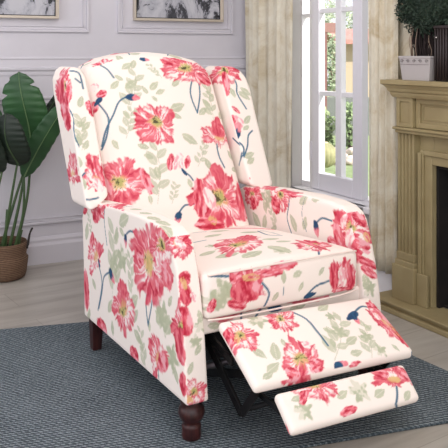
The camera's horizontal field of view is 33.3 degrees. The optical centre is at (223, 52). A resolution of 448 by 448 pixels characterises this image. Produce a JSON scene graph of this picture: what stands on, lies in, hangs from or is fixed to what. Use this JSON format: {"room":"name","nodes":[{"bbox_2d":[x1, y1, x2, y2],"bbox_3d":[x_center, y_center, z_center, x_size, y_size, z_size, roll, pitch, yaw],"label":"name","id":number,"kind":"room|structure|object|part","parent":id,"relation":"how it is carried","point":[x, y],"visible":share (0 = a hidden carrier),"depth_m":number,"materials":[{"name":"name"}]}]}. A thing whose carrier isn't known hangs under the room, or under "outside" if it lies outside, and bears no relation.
{"room":"living room","nodes":[
{"label":"living room","id":0,"kind":"room"},
{"bbox_2d":[0,0,245,237],"bbox_3d":[-1.735,-0.296,3.428,4.160,2.708,0.115,0,0,-26],"label":"wall","id":1,"kind":"structure","parent":0,"point":[84,30],"depth_m":3.83,"materials":[{"name":"paint"}]},
{"bbox_2d":[0,0,58,18],"bbox_3d":[-1.138,-0.536,3.648,0.666,0.728,0.034,0,0,-26],"label":"framed picture","id":2,"kind":"object","parent":1,"relation":"attached to","point":[29,9],"visible":1,"depth_m":3.73,"materials":[{"name":"beige"}]},
{"bbox_3d":[-0.644,0.540,3.895,1.470,0.640,0.014,0,0,-26],"label":"panel moulding","id":3,"kind":"part","parent":1,"relation":"part of","materials":[{"name":"white paint"}]},
{"bbox_3d":[-1.219,-0.703,3.620,1.155,1.195,0.014,0,0,-26],"label":"panel moulding","id":4,"kind":"part","parent":1,"relation":"part of","materials":[{"name":"white paint"}]},
{"bbox_2d":[26,232,83,265],"bbox_3d":[-1.721,0.990,3.376,4.140,0.136,0.023,0,0,-26],"label":"baseboard","id":5,"kind":"structure","parent":1,"relation":"attached to","point":[62,247],"depth_m":3.79,"materials":[{"name":"white paint"}]},
{"bbox_3d":[-1.722,0.066,3.379,4.140,0.092,0.014,0,0,-26],"label":"dado rail","id":6,"kind":"part","parent":1,"relation":"part of","materials":[{"name":"white paint"}]},
{"bbox_3d":[-0.254,-0.703,4.082,0.675,1.195,0.014,0,0,-26],"label":"panel moulding","id":7,"kind":"part","parent":1,"relation":"part of","materials":[{"name":"white paint"}]},
{"bbox_2d":[133,0,223,21],"bbox_3d":[-0.243,-0.536,4.077,0.520,0.728,0.034,0,0,-26],"label":"framed picture","id":8,"kind":"object","parent":1,"relation":"attached to","point":[143,10],"visible":1,"depth_m":4.08,"materials":[{"name":"beige"}]},
{"bbox_2d":[0,259,447,447],"bbox_3d":[-0.232,1.084,0.919,4.620,0.052,8.200,0,0,-30],"label":"floor","id":9,"kind":"structure","parent":0,"point":[51,293],"depth_m":3.00,"materials":[{"name":"brown wood"}]},
{"bbox_2d":[0,236,27,282],"bbox_3d":[-1.038,0.973,3.540,0.224,0.170,0.224,0,0,-30],"label":"basket","id":10,"kind":"object","parent":9,"relation":"on","point":[13,249],"depth_m":3.47,"materials":[{"name":"brown wicker"}]},
{"bbox_2d":[0,72,59,282],"bbox_3d":[-0.969,0.572,3.507,0.462,0.971,0.375,0,0,-17],"label":"potted plant","id":11,"kind":"object","parent":9,"relation":"on","point":[29,127],"visible":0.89,"depth_m":3.50,"materials":[{"name":"green plant"}]},
{"bbox_3d":[-0.922,0.876,3.562,0.029,0.090,0.070,0,0,-10],"label":"handle","id":12,"kind":"part","parent":11,"relation":"part of","materials":[{"name":"grey"}]},
{"bbox_2d":[0,322,447,447],"bbox_3d":[-0.477,1.054,2.409,2.530,0.008,1.190,0,0,-18],"label":"rug","id":13,"kind":"object","parent":9,"relation":"on","point":[56,391],"visible":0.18,"depth_m":2.25,"materials":[{"name":"carpet"}]},
{"bbox_2d":[53,52,417,441],"bbox_3d":[-0.005,0.523,2.514,0.786,1.054,1.430,0,0,-30],"label":"armchair","id":14,"kind":"object","parent":13,"relation":"on","point":[186,267],"visible":1,"depth_m":2.35,"materials":[{"name":"fabric"}]},
{"bbox_3d":[-0.453,0.985,2.659,0.044,0.130,0.044,0,0,-30],"label":"leg","id":15,"kind":"part","parent":14,"relation":"part of","materials":[{"name":"brown wood"}]},
{"bbox_3d":[-0.276,0.713,2.351,0.072,0.451,0.808,0,0,-30],"label":"arm","id":16,"kind":"part","parent":14,"relation":"part of","materials":[{"name":"fabric"}]},
{"bbox_2d":[78,52,248,232],"bbox_3d":[-0.252,0.343,2.899,0.557,0.694,0.518,0,0,-30],"label":"cushion","id":17,"kind":"object","parent":14,"relation":"on","point":[168,139],"depth_m":2.82,"materials":[{"name":"fabric"}]},
{"bbox_3d":[-0.089,0.994,2.046,0.074,0.113,0.074,0,0,-30],"label":"leg","id":18,"kind":"part","parent":14,"relation":"part of","materials":[{"name":"brown wood"}]},
{"bbox_3d":[-0.012,0.806,2.057,0.008,0.056,0.145,0,0,-30],"label":"link arm","id":19,"kind":"part","parent":14,"relation":"part of","materials":[{"name":"black metal"}]},
{"bbox_3d":[-0.016,0.863,2.083,0.008,0.196,0.264,0,0,-30],"label":"link arm","id":20,"kind":"part","parent":14,"relation":"part of","materials":[{"name":"black metal"}]},
{"bbox_3d":[0.016,0.882,2.067,0.008,0.115,0.277,0,0,-30],"label":"link arm","id":21,"kind":"part","parent":14,"relation":"part of","materials":[{"name":"black metal"}]},
{"bbox_3d":[0.065,0.907,1.945,0.008,0.098,0.086,0,0,-30],"label":"link arm","id":22,"kind":"part","parent":14,"relation":"part of","materials":[{"name":"black metal"}]},
{"bbox_3d":[0.117,0.885,1.895,0.008,0.024,0.131,0,0,-30],"label":"link arm","id":23,"kind":"part","parent":14,"relation":"part of","materials":[{"name":"black metal"}]},
{"bbox_2d":[189,225,356,318],"bbox_3d":[0.029,0.671,2.441,0.538,0.157,0.638,0,0,-30],"label":"seat cushion","id":24,"kind":"object","parent":14,"relation":"on","point":[242,271],"depth_m":2.20,"materials":[{"name":"fabric"}]},
{"bbox_3d":[0.169,0.753,2.225,0.566,0.050,0.052,0,0,-30],"label":"rail","id":25,"kind":"part","parent":14,"relation":"part of","materials":[{"name":"fabric"}]},
{"bbox_3d":[0.269,0.712,2.671,0.079,0.451,0.808,0,0,-30],"label":"arm","id":26,"kind":"part","parent":14,"relation":"part of","materials":[{"name":"fabric"}]},
{"bbox_3d":[0.447,0.994,2.361,0.074,0.113,0.074,0,0,-30],"label":"leg","id":27,"kind":"part","parent":14,"relation":"part of","materials":[{"name":"black metal"}]},
{"bbox_3d":[0.380,0.863,2.316,0.008,0.196,0.264,0,0,-30],"label":"link arm","id":28,"kind":"part","parent":14,"relation":"part of","materials":[{"name":"black metal"}]},
{"bbox_3d":[0.445,0.885,2.087,0.008,0.024,0.131,0,0,-30],"label":"link arm","id":29,"kind":"part","parent":14,"relation":"part of","materials":[{"name":"black metal"}]},
{"bbox_3d":[0.461,0.907,2.178,0.008,0.098,0.086,0,0,-30],"label":"link arm","id":30,"kind":"part","parent":14,"relation":"part of","materials":[{"name":"black metal"}]},
{"bbox_2d":[380,79,447,337],"bbox_3d":[1.093,0.584,2.676,0.355,0.948,1.330,0,0,-30],"label":"fireplace","id":31,"kind":"object","parent":9,"relation":"on","point":[418,295],"visible":0.99,"depth_m":3.01,"materials":[{"name":"wood"}]},
{"bbox_2d":[380,79,447,100],"bbox_3d":[0.992,0.146,2.681,0.145,0.072,1.110,0,0,-30],"label":"mantel shelf","id":32,"kind":"object","parent":31,"relation":"attached to","point":[403,90],"depth_m":2.97,"materials":[{"name":"wood"}]},
{"bbox_3d":[0.983,0.316,2.675,0.058,0.024,1.038,0,0,-30],"label":"necking moulding","id":33,"kind":"part","parent":31,"relation":"part of","materials":[{"name":"wood"}]},
{"bbox_2d":[394,0,447,80],"bbox_3d":[0.818,-0.125,2.990,0.202,0.470,0.370,0,0,-30],"label":"topiary","id":34,"kind":"object","parent":31,"relation":"on","point":[422,15],"visible":0.98,"depth_m":2.97,"materials":[{"name":"green plant"}]},
{"bbox_3d":[0.995,0.242,2.682,0.027,0.122,0.828,0,0,-30],"label":"frieze panel","id":35,"kind":"part","parent":31,"relation":"part of","materials":[{"name":"wood"}]},
{"bbox_3d":[0.998,0.702,2.684,0.023,0.624,0.796,0,0,-30],"label":"opening trim","id":36,"kind":"part","parent":31,"relation":"part of","materials":[{"name":"wood"}]},
{"bbox_2d":[433,25,447,81],"bbox_3d":[0.870,0.002,2.889,0.089,0.216,0.100,0,0,-30],"label":"decorative box","id":37,"kind":"object","parent":31,"relation":"on","point":[440,31],"visible":1,"depth_m":2.88,"materials":[{"name":"black wood"}]},
{"bbox_3d":[0.872,-0.101,2.891,0.084,0.011,0.100,0,0,-30],"label":"lid","id":38,"kind":"part","parent":37,"relation":"part of","materials":[{"name":"black wood"}]},
{"bbox_2d":[291,0,446,308],"bbox_3d":[1.913,-0.296,1.453,0.200,2.708,6.950,0,0,-30],"label":"wall","id":39,"kind":"structure","parent":0,"point":[296,179],"depth_m":3.93,"materials":[{"name":"paint"}]},
{"bbox_2d":[291,0,369,214],"bbox_3d":[0.533,-0.212,3.661,0.125,1.875,0.655,0,0,-30],"label":"window","id":40,"kind":"structure","parent":39,"relation":"in","point":[354,190],"depth_m":3.66,"materials":[{"name":"white paint"}]},
{"bbox_2d":[245,0,292,187],"bbox_3d":[0.229,-0.200,3.975,0.049,2.500,0.454,0,0,-30],"label":"curtain","id":41,"kind":"object","parent":40,"relation":"hanging from","point":[268,23],"visible":0.52,"depth_m":3.93,"materials":[{"name":"fabric"}]},
{"bbox_3d":[0.520,0.709,3.653,0.094,0.032,0.655,0,0,-30],"label":"sill","id":42,"kind":"part","parent":40,"relation":"part of","materials":[{"name":"white paint"}]},
{"bbox_3d":[0.564,-0.204,3.683,0.040,1.791,0.387,0,0,-30],"label":"sash","id":43,"kind":"part","parent":40,"relation":"part of","materials":[{"name":"white paint"}]},
{"bbox_2d":[368,0,397,273],"bbox_3d":[0.690,-0.250,3.271,0.036,2.400,0.192,0,0,-30],"label":"curtain","id":44,"kind":"object","parent":40,"relation":"hanging from","point":[382,20],"visible":0.97,"depth_m":3.27,"materials":[{"name":"fabric"}]},
{"bbox_2d":[376,268,391,291],"bbox_3d":[0.437,1.002,3.757,0.014,0.113,1.180,0,0,-30],"label":"baseboard","id":45,"kind":"structure","parent":39,"relation":"attached to","point":[384,280],"depth_m":3.29,"materials":[{"name":"white paint"}]},
{"bbox_2d":[397,3,443,249],"bbox_3d":[1.251,-0.353,2.380,0.005,2.594,2.220,0,0,-30],"label":"trim","id":46,"kind":"structure","parent":39,"relation":"attached to","point":[403,36],"depth_m":3.21,"materials":[{"name":"painted wood"}]},
{"bbox_2d":[398,56,435,80],"bbox_3d":[0.801,0.061,3.016,0.103,0.098,0.177,0,0,-30],"label":"planter","id":47,"kind":"object","parent":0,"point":[417,68],"depth_m":2.98,"materials":[{"name":"grey ceramic"}]},
{"label":"outside","id":48,"kind":"structure","parent":0,"visible":0},
{"bbox_2d":[325,96,368,195],"bbox_3d":[2.481,1.350,15.148,14.300,0.100,24.000,0,0,-30],"label":"lawn","id":49,"kind":"structure","parent":48,"point":[349,168],"depth_m":8.37,"materials":[{"name":"green plant"}]},
{"bbox_2d":[325,107,335,144],"bbox_3d":[1.379,1.028,10.401,0.432,0.683,0.393,0,0,-30],"label":"bush","id":50,"kind":"object","parent":49,"relation":"on","point":[328,128],"visible":0.31,"depth_m":10.33,"materials":[{"name":"green plant"}]},
{"bbox_2d":[325,23,335,114],"bbox_3d":[1.417,0.430,11.000,0.500,1.740,0.100,0,0,0],"label":"pergola post","id":51,"kind":"object","parent":49,"relation":"on","point":[329,27],"visible":0.12,"depth_m":10.96,"materials":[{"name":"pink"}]},
{"bbox_3d":[1.467,0.490,11.000,0.080,1.620,0.080,0,0,0],"label":"post","id":52,"kind":"part","parent":51,"relation":"part of","materials":[{"name":"white"}]},
{"bbox_2d":[325,142,335,167],"bbox_3d":[1.118,1.125,8.300,0.276,0.285,0.276,0,0,-30],"label":"barrel cactus","id":53,"kind":"object","parent":49,"relation":"on","point":[330,151],"visible":0.55,"depth_m":8.20,"materials":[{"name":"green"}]},
{"bbox_2d":[327,33,335,96],"bbox_3d":[2.151,0.386,15.010,0.563,1.831,0.562,0,0,-30],"label":"bush","id":54,"kind":"object","parent":49,"relation":"on","point":[331,87],"visible":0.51,"depth_m":14.90,"materials":[{"name":"green plant"}]},
{"bbox_2d":[325,0,352,62],"bbox_3d":[2.905,-0.161,21.008,2.884,2.924,2.824,0,0,-30],"label":"tree","id":55,"kind":"object","parent":49,"relation":"on","point":[330,5],"visible":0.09,"depth_m":20.43,"materials":[{"name":"green plant"}]},
{"bbox_2d":[332,101,352,148],"bbox_3d":[1.702,0.992,10.204,0.469,0.757,0.448,0,0,16],"label":"bush","id":56,"kind":"object","parent":49,"relation":"on","point":[349,112],"visible":0.38,"depth_m":10.12,"materials":[{"name":"green plant"}]},
{"bbox_3d":[1.717,1.149,10.214,0.080,0.310,0.080,0,0,-30],"label":"stem","id":57,"kind":"part","parent":56,"relation":"part of","materials":[{"name":"green plant"}]},
{"bbox_2d":[327,29,368,96],"bbox_3d":[3.944,0.360,18.000,2.950,1.880,2.700,0,0,0],"label":"house","id":58,"kind":"structure","parent":49,"relation":"on","point":[349,32],"depth_m":17.00,"materials":[{"name":"beige paint"}]},
{"bbox_2d":[327,97,368,135],"bbox_3d":[2.325,1.000,11.875,5.000,0.600,0.150,0,0,0],"label":"wall","id":59,"kind":"structure","parent":49,"relation":"on","point":[331,101],"depth_m":11.80,"materials":[{"name":"grey paint"}]},
{"bbox_2d":[346,155,352,164],"bbox_3d":[1.471,1.249,8.760,0.181,0.108,0.179,0,0,-30],"label":"boulder","id":60,"kind":"object","parent":49,"relation":"on","point":[349,159],"visible":0.47,"depth_m":8.68,"materials":[{"name":"beige stone"}]},
{"bbox_2d":[346,147,352,154],"bbox_3d":[1.621,1.248,9.503,0.191,0.110,0.197,0,0,-30],"label":"boulder","id":61,"kind":"object","parent":49,"relation":"on","point":[349,151],"visible":0.38,"depth_m":9.43,"materials":[{"name":"beige stone"}]}
]}

